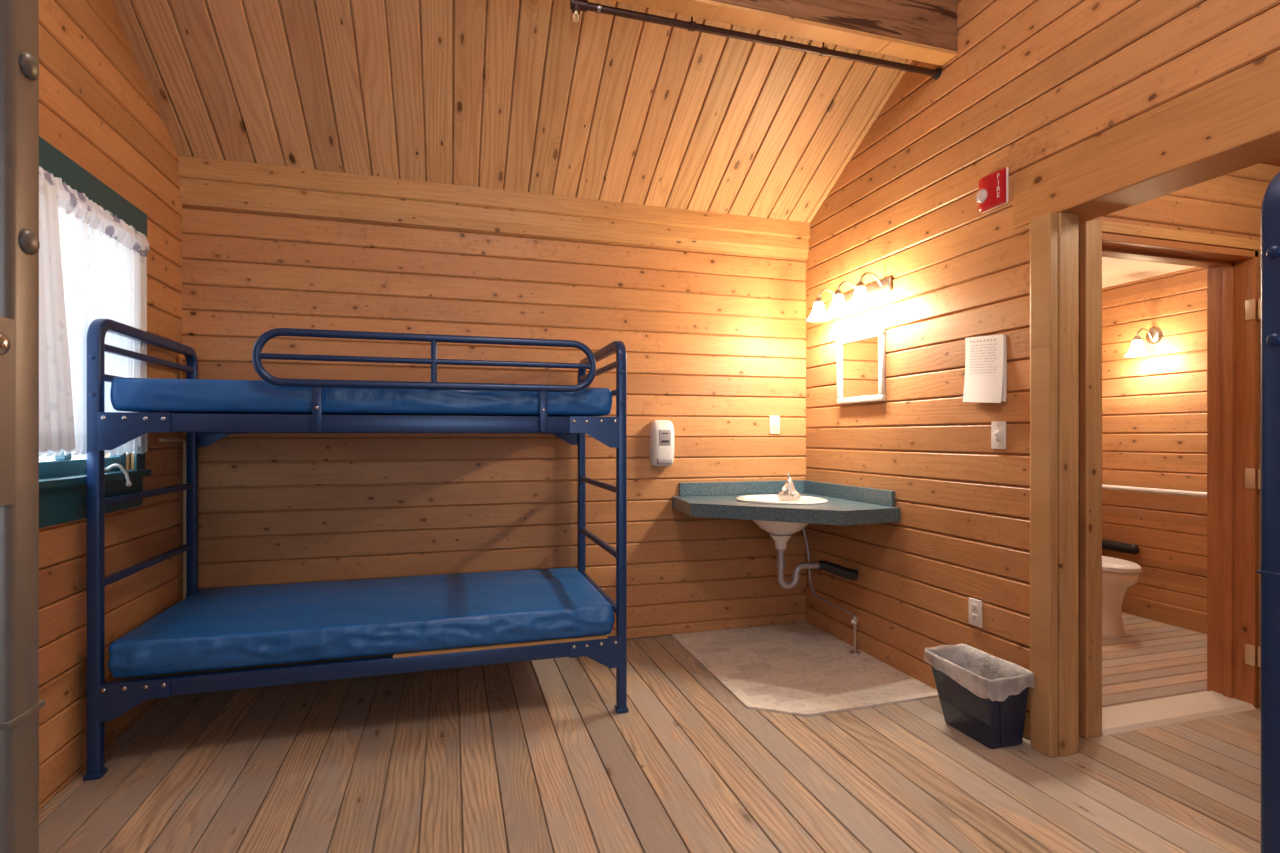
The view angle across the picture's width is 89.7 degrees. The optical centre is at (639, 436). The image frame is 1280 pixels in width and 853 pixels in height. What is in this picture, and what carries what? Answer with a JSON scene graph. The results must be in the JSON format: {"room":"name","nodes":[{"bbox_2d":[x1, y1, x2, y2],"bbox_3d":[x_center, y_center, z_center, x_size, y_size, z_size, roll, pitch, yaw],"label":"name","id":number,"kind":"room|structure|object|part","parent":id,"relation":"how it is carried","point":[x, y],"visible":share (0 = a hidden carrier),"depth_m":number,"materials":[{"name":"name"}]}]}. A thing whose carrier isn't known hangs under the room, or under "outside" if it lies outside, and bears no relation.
{"room":"dormitory","nodes":[
{"label":"dormitory","id":0,"kind":"room"},
{"bbox_2d":[39,0,181,808],"bbox_3d":[-1.581,-0.892,0.640,0.110,4.224,5.520,0,0,-16],"label":"wall","id":1,"kind":"structure","parent":0,"point":[98,108],"depth_m":2.54,"materials":[{"name":"brown wood"}]},
{"bbox_2d":[39,136,151,527],"bbox_3d":[-2.032,-0.334,2.320,0.155,1.264,0.999,0,0,-16],"label":"window","id":2,"kind":"structure","parent":1,"relation":"in","point":[62,480],"depth_m":2.30,"materials":[{"name":"teal paint"}]},
{"bbox_3d":[-2.067,-0.350,2.305,0.040,0.982,0.840,0,0,-16],"label":"sash","id":3,"kind":"part","parent":2,"relation":"part of","materials":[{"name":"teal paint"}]},
{"bbox_2d":[39,166,149,256],"bbox_3d":[-1.991,-0.812,2.315,0.030,0.110,0.950,0,0,-16],"label":"curtain valance","id":4,"kind":"object","parent":2,"relation":"attached to","point":[74,202],"visible":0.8,"depth_m":2.35,"materials":[{"name":"fabric"}]},
{"bbox_2d":[39,180,75,451],"bbox_3d":[-1.894,-0.380,2.041,0.016,0.861,0.344,0,0,-16],"label":"curtain","id":5,"kind":"object","parent":4,"relation":"hanging from","point":[56,417],"visible":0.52,"depth_m":2.09,"materials":[{"name":"fabric"}]},
{"bbox_2d":[39,206,90,455],"bbox_3d":[-1.944,-0.352,2.148,0.017,0.836,0.378,0,0,-16],"label":"window pane","id":6,"kind":"object","parent":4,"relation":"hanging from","point":[74,234],"visible":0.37,"depth_m":2.26,"materials":[{"name":"glass"}]},
{"bbox_2d":[90,226,147,455],"bbox_3d":[-2.062,-0.347,2.549,0.017,0.846,0.450,0,0,-16],"label":"curtain","id":7,"kind":"object","parent":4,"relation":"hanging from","point":[118,274],"visible":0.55,"depth_m":2.56,"materials":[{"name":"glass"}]},
{"bbox_3d":[-2.046,0.157,2.312,0.124,0.030,0.990,0,0,-16],"label":"sill","id":8,"kind":"part","parent":2,"relation":"part of","materials":[{"name":"teal paint"}]},
{"bbox_2d":[159,438,185,598],"bbox_3d":[-2.217,0.612,3.063,0.019,1.210,0.288,0,0,-16],"label":"conduit","id":9,"kind":"object","parent":1,"relation":"attached to","point":[183,440],"visible":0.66,"depth_m":3.18,"materials":[{"name":"metal"}]},
{"bbox_2d":[179,205,807,638],"bbox_3d":[0.484,-0.151,4.096,6.006,2.743,0.140,0,0,-16],"label":"wall","id":10,"kind":"structure","parent":0,"point":[715,342],"depth_m":3.65,"materials":[{"name":"brown wood"}]},
{"bbox_2d":[178,156,809,259],"bbox_3d":[-0.592,-1.266,3.678,3.506,0.228,0.052,0,0,-16],"label":"trim","id":11,"kind":"structure","parent":10,"relation":"attached to","point":[211,183],"depth_m":3.57,"materials":[{"name":"brown wood"}]},
{"bbox_2d":[650,420,673,465],"bbox_3d":[0.137,0.041,3.867,0.136,0.278,0.100,0,0,-16],"label":"soap dispenser","id":12,"kind":"object","parent":10,"relation":"attached to","point":[661,431],"visible":1,"depth_m":3.83,"materials":[{"name":"white plastic"}]},
{"bbox_2d":[769,416,779,433],"bbox_3d":[0.865,-0.073,4.130,0.074,0.118,0.008,0,0,-16],"label":"wall socket","id":13,"kind":"object","parent":10,"relation":"attached to","point":[774,421],"visible":1,"depth_m":4.12,"materials":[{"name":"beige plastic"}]},
{"bbox_2d":[112,0,912,222],"bbox_3d":[0.163,-2.089,1.155,3.766,1.518,5.534,0,0,-16],"label":"ceiling","id":14,"kind":"structure","parent":0,"point":[509,95],"depth_m":3.12,"materials":[{"name":"brown wood"}]},
{"bbox_2d":[570,0,941,79],"bbox_3d":[0.571,-1.812,2.812,1.764,0.305,0.052,0,0,-16],"label":"pipe","id":15,"kind":"object","parent":14,"relation":"attached to","point":[576,6],"visible":0.98,"depth_m":2.76,"materials":[{"name":"black metal"}]},
{"bbox_2d":[712,0,956,50],"bbox_3d":[-0.241,-1.996,2.488,3.505,0.468,0.090,0,0,-16],"label":"beam","id":16,"kind":"structure","parent":14,"relation":"attached to","point":[927,22],"depth_m":2.83,"materials":[{"name":"brown wood"}]},
{"bbox_2d":[39,612,1260,852],"bbox_3d":[1.343,1.278,1.502,6.026,0.124,5.520,0,0,-16],"label":"floor","id":17,"kind":"structure","parent":0,"point":[533,756],"depth_m":2.33,"materials":[{"name":"brown wood"}]},
{"bbox_2d":[0,0,45,852],"bbox_3d":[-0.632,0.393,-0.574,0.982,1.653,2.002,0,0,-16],"label":"door","id":18,"kind":"structure","parent":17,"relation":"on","point":[20,704],"depth_m":0.48,"materials":[{"name":"wood"}]},
{"bbox_2d":[83,318,628,780],"bbox_3d":[-1.141,0.393,3.003,2.002,1.653,0.982,0,0,-16],"label":"bunk bed","id":19,"kind":"object","parent":17,"relation":"on","point":[106,701],"visible":0.81,"depth_m":2.54,"materials":[{"name":"blue metal"}]},
{"bbox_3d":[-2.079,0.387,2.739,0.042,1.641,0.945,0,0,-16],"label":"frame","id":20,"kind":"part","parent":19,"relation":"part of","materials":[{"name":"blue metal"}]},
{"bbox_3d":[-1.018,0.920,2.586,1.902,0.063,0.039,0,0,-16],"label":"rail","id":21,"kind":"part","parent":19,"relation":"part of","materials":[{"name":"blue metal"}]},
{"bbox_2d":[108,567,614,677],"bbox_3d":[-1.141,0.807,3.006,1.891,0.144,0.924,0,0,-16],"label":"mattress","id":22,"kind":"object","parent":19,"relation":"on","point":[256,625],"visible":1,"depth_m":2.70,"materials":[{"name":"blue fabric"}]},
{"bbox_2d":[110,377,612,416],"bbox_3d":[-1.143,-0.159,3.010,1.879,0.134,0.904,0,0,-16],"label":"mattress","id":23,"kind":"object","parent":19,"relation":"on","point":[143,395],"visible":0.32,"depth_m":2.54,"materials":[{"name":"blue plastic"}]},
{"bbox_3d":[-1.018,-0.050,2.586,1.902,0.068,0.039,0,0,-16],"label":"rail","id":24,"kind":"part","parent":19,"relation":"part of","materials":[{"name":"blue metal"}]},
{"bbox_3d":[-1.271,-0.050,3.444,1.902,0.068,0.039,0,0,-16],"label":"rail","id":25,"kind":"part","parent":19,"relation":"part of","materials":[{"name":"blue metal"}]},
{"bbox_3d":[-0.822,-0.300,2.601,1.319,0.223,0.030,0,0,-16],"label":"guard rail","id":26,"kind":"part","parent":19,"relation":"part of","materials":[{"name":"blue metal"}]},
{"bbox_3d":[-0.211,0.387,3.291,0.042,1.641,0.945,0,0,-16],"label":"frame","id":27,"kind":"part","parent":19,"relation":"part of","materials":[{"name":"blue metal"}]},
{"bbox_2d":[672,622,938,716],"bbox_3d":[0.802,1.214,3.467,0.948,0.010,1.241,0,0,-16],"label":"floor mat","id":28,"kind":"object","parent":17,"relation":"on","point":[799,668],"visible":0.88,"depth_m":3.32,"materials":[{"name":"tile"}]},
{"bbox_2d":[925,647,1032,748],"bbox_3d":[1.379,1.074,2.636,0.221,0.292,0.358,0,0,-16],"label":"wastebasket","id":29,"kind":"object","parent":17,"relation":"on","point":[991,722],"visible":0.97,"depth_m":2.53,"materials":[{"name":"plastic"}]},
{"bbox_2d":[935,643,1029,700],"bbox_3d":[1.378,1.048,2.635,0.235,0.275,0.381,0,0,-16],"label":"liner","id":30,"kind":"object","parent":29,"relation":"in","point":[964,651],"visible":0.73,"depth_m":2.63,"materials":[{"name":"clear plastic"}]},
{"bbox_3d":[1.431,1.089,2.498,0.127,0.222,0.043,0,0,-16],"label":"raised panel","id":31,"kind":"part","parent":29,"relation":"part of","materials":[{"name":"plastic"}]},
{"bbox_2d":[1102,556,1141,636],"bbox_3d":[2.832,0.836,4.223,0.440,0.761,0.845,0,0,-16],"label":"toilet","id":32,"kind":"object","parent":17,"relation":"on","point":[1118,575],"visible":0.28,"depth_m":3.91,"materials":[{"name":"ceramic"}]},
{"bbox_3d":[2.877,0.784,4.070,0.334,0.026,0.523,0,0,-16],"label":"lid","id":33,"kind":"part","parent":32,"relation":"part of","materials":[{"name":"white plastic"}]},
{"bbox_3d":[2.877,0.807,4.069,0.338,0.019,0.525,0,0,-16],"label":"seat","id":34,"kind":"part","parent":32,"relation":"part of","materials":[{"name":"white plastic"}]},
{"bbox_2d":[1102,691,1255,735],"bbox_3d":[2.296,1.212,2.841,0.902,0.016,0.192,0,0,-16],"label":"threshold","id":35,"kind":"object","parent":17,"relation":"on","point":[1182,708],"depth_m":2.83,"materials":[{"name":"stone"}]},
{"bbox_2d":[1257,171,1279,852],"bbox_3d":[1.688,0.393,0.181,0.982,1.653,2.002,0,0,-16],"label":"bunk bed","id":36,"kind":"object","parent":17,"relation":"on","point":[1270,208],"visible":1,"depth_m":0.99,"materials":[{"name":"blue metal"}]},
{"bbox_2d":[770,534,791,549],"bbox_3d":[0.804,0.602,3.674,0.128,0.082,0.128,0,0,-16],"label":"drain","id":37,"kind":"object","parent":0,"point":[780,540],"depth_m":3.64,"materials":[{"name":"plastic"}]},
{"bbox_2d":[806,0,1279,738],"bbox_3d":[1.909,-0.834,1.628,0.130,4.109,5.440,0,0,-16],"label":"wall","id":38,"kind":"structure","parent":0,"point":[1027,82],"depth_m":2.95,"materials":[{"name":"brown wood"}]},
{"bbox_2d":[611,0,956,65],"bbox_3d":[-0.242,-1.753,2.491,3.505,0.018,0.095,0,0,-16],"label":"trim","id":39,"kind":"structure","parent":38,"relation":"attached to","point":[704,9],"depth_m":2.75,"materials":[{"name":"brown wood"}]},
{"bbox_2d":[672,480,899,525],"bbox_3d":[0.759,0.362,3.600,0.957,0.155,0.964,0,0,-16],"label":"countertop","id":40,"kind":"structure","parent":38,"relation":"attached to","point":[846,504],"depth_m":3.49,"materials":[{"name":"green laminate"}]},
{"bbox_2d":[736,495,827,549],"bbox_3d":[0.804,0.497,3.674,0.479,0.291,0.479,0,0,-16],"label":"sink basin","id":41,"kind":"object","parent":40,"relation":"in","point":[780,532],"visible":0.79,"depth_m":3.61,"materials":[{"name":"ceramic"}]},
{"bbox_2d":[776,550,857,588],"bbox_3d":[1.014,0.759,3.704,0.466,0.228,0.123,0,0,2],"label":"trap","id":42,"kind":"object","parent":41,"relation":"attached to","point":[822,565],"visible":0.99,"depth_m":3.68,"materials":[{"name":"metal"}]},
{"bbox_2d":[778,472,800,495],"bbox_3d":[0.879,0.284,3.811,0.138,0.141,0.138,0,0,-16],"label":"faucet","id":43,"kind":"object","parent":40,"relation":"on","point":[789,489],"visible":1,"depth_m":3.81,"materials":[{"name":"silver metal"}]},
{"bbox_3d":[0.861,0.298,3.778,0.023,0.035,0.105,0,0,29],"label":"spout","id":44,"kind":"part","parent":43,"relation":"part of","materials":[{"name":"silver metal"}]},
{"bbox_2d":[803,528,860,654],"bbox_3d":[1.121,0.824,3.827,0.076,0.770,0.578,0,0,-16],"label":"supply hose","id":45,"kind":"object","parent":40,"relation":"attached to","point":[854,620],"visible":0.84,"depth_m":3.61,"materials":[{"name":"metal"}]},
{"bbox_2d":[679,480,894,506],"bbox_3d":[0.784,0.326,3.652,0.879,0.082,0.879,0,0,-16],"label":"backsplash","id":46,"kind":"structure","parent":38,"relation":"attached to","point":[855,493],"depth_m":3.97,"materials":[{"name":"green laminate"}]},
{"bbox_2d":[815,272,891,310],"bbox_3d":[1.144,-0.776,3.592,0.224,0.186,0.540,0,0,-16],"label":"vanity light","id":47,"kind":"object","parent":38,"relation":"attached to","point":[863,292],"visible":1,"depth_m":3.56,"materials":[{"name":"metal"}]},
{"bbox_3d":[1.048,-0.755,3.772,0.033,0.044,0.034,0,0,-16],"label":"bulb","id":48,"kind":"part","parent":47,"relation":"part of","materials":[{"name":"white glass"}]},
{"bbox_3d":[1.102,-0.826,3.788,0.161,0.085,0.048,0,0,-16],"label":"arm","id":49,"kind":"part","parent":47,"relation":"part of","materials":[{"name":"metal"}]},
{"bbox_3d":[1.104,-0.755,3.580,0.033,0.044,0.034,0,0,-16],"label":"bulb","id":50,"kind":"part","parent":47,"relation":"part of","materials":[{"name":"white glass"}]},
{"bbox_3d":[1.159,-0.826,3.596,0.161,0.085,0.048,0,0,-16],"label":"arm","id":51,"kind":"part","parent":47,"relation":"part of","materials":[{"name":"metal"}]},
{"bbox_3d":[1.161,-0.755,3.388,0.033,0.044,0.034,0,0,-16],"label":"bulb","id":52,"kind":"part","parent":47,"relation":"part of","materials":[{"name":"white glass"}]},
{"bbox_3d":[1.215,-0.826,3.404,0.161,0.085,0.048,0,0,-16],"label":"arm","id":53,"kind":"part","parent":47,"relation":"part of","materials":[{"name":"metal"}]},
{"bbox_2d":[837,328,885,403],"bbox_3d":[1.239,-0.383,3.625,0.024,0.385,0.421,0,0,-16],"label":"mirror","id":54,"kind":"object","parent":38,"relation":"attached to","point":[861,358],"visible":1,"depth_m":3.60,"materials":[{"name":"mirror"}]},
{"bbox_3d":[1.244,-0.383,3.627,0.011,0.331,0.367,0,0,-16],"label":"glass","id":55,"kind":"part","parent":54,"relation":"part of","materials":[{"name":"mirror"}]},
{"bbox_2d":[969,597,981,627],"bbox_3d":[1.478,0.777,2.838,0.009,0.118,0.074,0,0,-16],"label":"power outlet","id":56,"kind":"object","parent":38,"relation":"attached to","point":[975,606],"visible":1,"depth_m":2.83,"materials":[{"name":"white plastic"}]},
{"bbox_2d":[972,603,977,611],"bbox_3d":[1.476,0.755,2.838,0.003,0.030,0.034,0,0,-16],"label":"socket","id":57,"kind":"object","parent":56,"relation":"attached to","point":[974,605],"depth_m":2.84,"materials":[{"name":"white plastic"}]},
{"bbox_2d":[972,613,977,621],"bbox_3d":[1.476,0.799,2.838,0.003,0.030,0.034,0,0,-16],"label":"socket","id":58,"kind":"object","parent":56,"relation":"attached to","point":[974,615],"depth_m":2.84,"materials":[{"name":"white plastic"}]},
{"bbox_2d":[963,334,1006,402],"bbox_3d":[1.481,-0.290,2.779,0.036,0.304,0.230,0,0,-16],"label":"paper","id":59,"kind":"object","parent":38,"relation":"attached to","point":[985,380],"visible":1,"depth_m":2.77,"materials":[{"name":"paper"}]},
{"bbox_2d":[976,167,1008,212],"bbox_3d":[1.489,-1.044,2.732,0.050,0.148,0.140,0,0,-16],"label":"fire alarm","id":60,"kind":"object","parent":38,"relation":"attached to","point":[993,192],"visible":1,"depth_m":2.71,"materials":[{"name":"red plastic"}]},
{"bbox_2d":[991,421,1005,448],"bbox_3d":[1.507,-0.004,2.716,0.024,0.118,0.074,0,0,-16],"label":"light switch","id":61,"kind":"object","parent":38,"relation":"attached to","point":[998,428],"visible":1,"depth_m":2.71,"materials":[{"name":"white plastic"}]},
{"bbox_3d":[1.510,-0.004,2.716,0.005,0.040,0.020,0,0,-16],"label":"toggle frame","id":62,"kind":"part","parent":61,"relation":"part of","materials":[{"name":"white plastic"}]},
{"bbox_2d":[1030,212,1078,756],"bbox_3d":[1.614,0.182,2.538,0.170,2.075,0.168,0,0,-16],"label":"trim","id":63,"kind":"structure","parent":38,"relation":"attached to","point":[1054,237],"depth_m":2.46,"materials":[{"name":"brown wood"}]},
{"bbox_2d":[1013,50,1279,228],"bbox_3d":[1.818,-0.966,2.048,0.206,0.228,1.318,0,0,-16],"label":"trim","id":64,"kind":"structure","parent":38,"relation":"attached to","point":[1230,123],"depth_m":2.11,"materials":[{"name":"brown wood"}]},
{"bbox_2d":[1102,257,1193,287],"bbox_3d":[2.450,-1.090,3.789,2.129,0.060,1.560,0,0,-16],"label":"ceiling","id":65,"kind":"structure","parent":0,"point":[1115,271],"depth_m":4.09,"materials":[{"name":"paint"}]},
{"bbox_2d":[1102,267,1206,612],"bbox_3d":[3.514,0.055,4.067,0.090,2.330,1.670,0,0,-16],"label":"wall","id":66,"kind":"structure","parent":0,"point":[1154,396],"depth_m":4.24,"materials":[{"name":"brown wood"}]},
{"bbox_2d":[1102,539,1138,554],"bbox_3d":[3.276,0.765,4.574,0.078,0.068,0.518,0,0,-16],"label":"insulated pipe","id":67,"kind":"object","parent":66,"relation":"attached to","point":[1106,544],"visible":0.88,"depth_m":4.41,"materials":[{"name":"black plastic"}]},
{"bbox_2d":[1133,328,1162,347],"bbox_3d":[3.302,-0.624,4.234,0.222,0.192,0.140,0,0,-16],"label":"wall sconce","id":68,"kind":"object","parent":66,"relation":"attached to","point":[1154,335],"visible":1,"depth_m":4.23,"materials":[{"name":"metal"}]},
{"bbox_3d":[3.263,-0.600,4.222,0.033,0.044,0.034,0,0,-16],"label":"bulb","id":69,"kind":"part","parent":68,"relation":"part of","materials":[{"name":"white glass"}]},
{"bbox_3d":[3.317,-0.671,4.238,0.161,0.085,0.048,0,0,-16],"label":"arm","id":70,"kind":"part","parent":68,"relation":"part of","materials":[{"name":"metal"}]},
{"bbox_3d":[3.398,-0.665,4.262,0.022,0.110,0.110,0,0,-16],"label":"wall plate","id":71,"kind":"part","parent":68,"relation":"part of","materials":[{"name":"metal"}]},
{"bbox_2d":[1102,484,1206,497],"bbox_3d":[3.402,0.358,4.180,0.061,0.076,1.326,0,0,-16],"label":"grab rail","id":72,"kind":"object","parent":66,"relation":"attached to","point":[1108,487],"visible":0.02,"depth_m":4.20,"materials":[{"name":"silver metal"}]},
{"bbox_2d":[1122,594,1206,633],"bbox_3d":[3.450,1.154,4.086,0.022,0.124,1.554,0,0,-16],"label":"baseboard","id":73,"kind":"structure","parent":66,"relation":"attached to","point":[1185,618],"depth_m":4.17,"materials":[{"name":"brown wood"}]},
{"bbox_2d":[1079,163,1279,733],"bbox_3d":[2.781,-0.030,2.994,2.323,2.500,0.152,0,0,-16],"label":"wall","id":74,"kind":"structure","parent":0,"point":[1229,205],"depth_m":2.83,"materials":[{"name":"brown wood"}]},
{"bbox_2d":[1080,219,1260,737],"bbox_3d":[2.327,0.170,2.765,1.113,2.100,0.029,0,0,-16],"label":"trim","id":75,"kind":"structure","parent":74,"relation":"attached to","point":[1091,230],"depth_m":2.61,"materials":[{"name":"brown wood"}]},
{"bbox_2d":[1102,233,1257,707],"bbox_3d":[2.296,0.193,2.847,0.951,2.055,0.190,0,0,-16],"label":"trim","id":76,"kind":"structure","parent":74,"relation":"attached to","point":[1232,273],"depth_m":2.96,"materials":[{"name":"brown wood"}]},
{"bbox_2d":[1245,299,1260,666],"bbox_3d":[2.902,0.199,2.484,0.063,1.998,0.920,0,0,-16],"label":"hinges","id":77,"kind":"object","parent":76,"relation":"attached to","point":[1249,304],"depth_m":2.89,"materials":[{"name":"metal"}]},
{"bbox_2d":[1102,221,1259,250],"bbox_3d":[2.329,-0.857,2.766,0.944,0.044,0.028,0,0,-16],"label":"trim","id":78,"kind":"structure","parent":74,"relation":"attached to","point":[1107,227],"depth_m":2.74,"materials":[{"name":"brown wood"}]},
{"bbox_2d":[1261,156,1279,165],"bbox_3d":[3.094,-1.284,2.030,2.369,0.072,1.900,0,0,-16],"label":"ceiling","id":79,"kind":"structure","parent":0,"point":[1275,161],"depth_m":2.93,"materials":[{"name":"brown wood"}]}
]}

